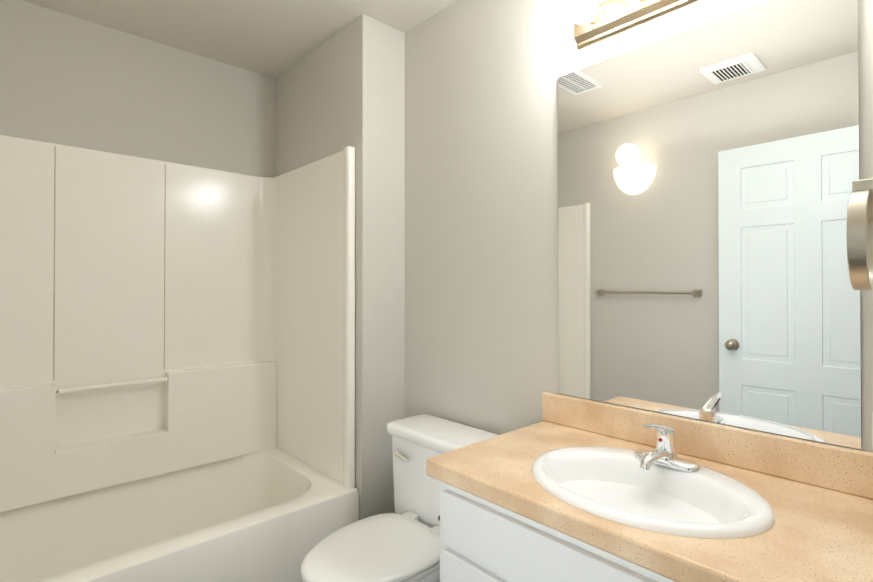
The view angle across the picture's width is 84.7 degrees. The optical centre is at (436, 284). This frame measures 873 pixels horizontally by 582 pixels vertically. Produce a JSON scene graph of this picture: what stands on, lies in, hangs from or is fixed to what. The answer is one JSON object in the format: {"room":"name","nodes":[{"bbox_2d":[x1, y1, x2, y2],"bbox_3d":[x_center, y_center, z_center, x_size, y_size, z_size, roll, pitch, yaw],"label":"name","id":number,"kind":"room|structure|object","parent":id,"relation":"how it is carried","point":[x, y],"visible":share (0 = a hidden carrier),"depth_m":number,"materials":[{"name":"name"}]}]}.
{"room":"bathroom","nodes":[
{"label":"bathroom","id":0,"kind":"room"},
{"bbox_2d":[0,0,274,176],"bbox_3d":[-1.377,0.064,2.298,1.860,2.440,0.100,0,-1,-43],"label":"wall","id":1,"kind":"structure","parent":0,"point":[68,80],"depth_m":2.19,"materials":[{"name":"grey paint"}]},
{"bbox_2d":[22,0,456,78],"bbox_3d":[-0.513,-1.194,1.303,1.960,0.060,2.750,0,-1,-43],"label":"ceiling","id":2,"kind":"structure","parent":0,"point":[274,39],"depth_m":2.10,"materials":[{"name":"beige paint"}]},
{"bbox_2d":[275,14,404,519],"bbox_3d":[-0.488,0.065,2.464,0.330,2.440,0.865,0,-1,-43],"label":"wall","id":3,"kind":"structure","parent":0,"point":[341,90],"depth_m":2.12,"materials":[{"name":"grey paint"}]},
{"bbox_2d":[404,0,872,452],"bbox_3d":[0.497,0.058,1.571,0.100,2.440,1.785,0,-1,-43],"label":"wall","id":4,"kind":"structure","parent":0,"point":[481,214],"depth_m":1.80,"materials":[{"name":"grey paint"}]},
{"bbox_2d":[570,0,704,50],"bbox_3d":[0.615,-0.814,1.268,0.147,0.120,0.610,0,-1,-43],"label":"vanity light bar","id":5,"kind":"object","parent":4,"relation":"attached to","point":[595,22],"visible":1,"depth_m":1.40,"materials":[{"name":"gold"}]},
{"bbox_2d":[558,0,861,448],"bbox_3d":[0.662,-0.168,1.315,0.006,1.049,0.753,0,-1,-43],"label":"mirror","id":6,"kind":"object","parent":4,"relation":"attached to","point":[708,172],"visible":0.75,"depth_m":1.23,"materials":[{"name":"clear glass"}]},
{"bbox_2d":[872,412,872,449],"bbox_3d":[0.954,0.311,0.996,0.007,0.080,0.070,0,-1,-43],"label":"outlet","id":7,"kind":"object","parent":4,"relation":"attached to","point":[872,430],"depth_m":1.02,"materials":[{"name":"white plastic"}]},
{"bbox_3d":[-0.238,1.303,0.985,1.960,0.060,3.560,0,-1,-43],"label":"floor","id":8,"kind":"structure","parent":0,"visible":0},
{"bbox_2d":[0,135,358,581],"bbox_3d":[-1.172,0.276,1.832,1.524,2.009,0.854,0,-1,-43],"label":"bathtub","id":9,"kind":"object","parent":8,"relation":"on","point":[177,372],"visible":1,"depth_m":2.14,"materials":[{"name":"white plastic"}]},
{"bbox_2d":[301,414,498,581],"bbox_3d":[-0.128,0.908,1.619,0.687,0.741,0.504,0,-1,-43],"label":"toilet","id":10,"kind":"object","parent":8,"relation":"on","point":[401,543],"visible":0.73,"depth_m":1.64,"materials":[{"name":"white ceramic"}]},
{"bbox_2d":[427,392,872,581],"bbox_3d":[0.466,0.800,1.123,0.543,0.949,0.931,0,-1,-43],"label":"bathroom vanity","id":11,"kind":"object","parent":8,"relation":"on","point":[570,489],"visible":1,"depth_m":1.07,"materials":[{"name":"white"}]},
{"bbox_2d":[531,446,775,538],"bbox_3d":[0.459,0.521,1.085,0.414,0.166,0.510,0,-1,-43],"label":"sink","id":12,"kind":"object","parent":11,"relation":"in","point":[679,498],"depth_m":1.08,"materials":[{"name":"white ceramic"}]},
{"bbox_2d":[634,423,700,471],"bbox_3d":[0.532,0.383,1.154,0.153,0.114,0.156,0,-1,-43],"label":"faucet","id":13,"kind":"object","parent":11,"relation":"on","point":[664,458],"depth_m":1.16,"materials":[{"name":"silver metal"}]},
{"bbox_3d":[0.381,0.048,0.328,1.760,2.440,0.120,0,-1,-43],"label":"wall","id":14,"kind":"structure","parent":0,"visible":0},
{"bbox_2d":[847,178,872,289],"bbox_3d":[0.716,-0.089,0.770,0.164,0.195,0.069,0,-1,-43],"label":"towel ring","id":15,"kind":"object","parent":14,"relation":"attached to","point":[860,236],"visible":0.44,"depth_m":0.74,"materials":[{"name":"silver metal"}]}
]}

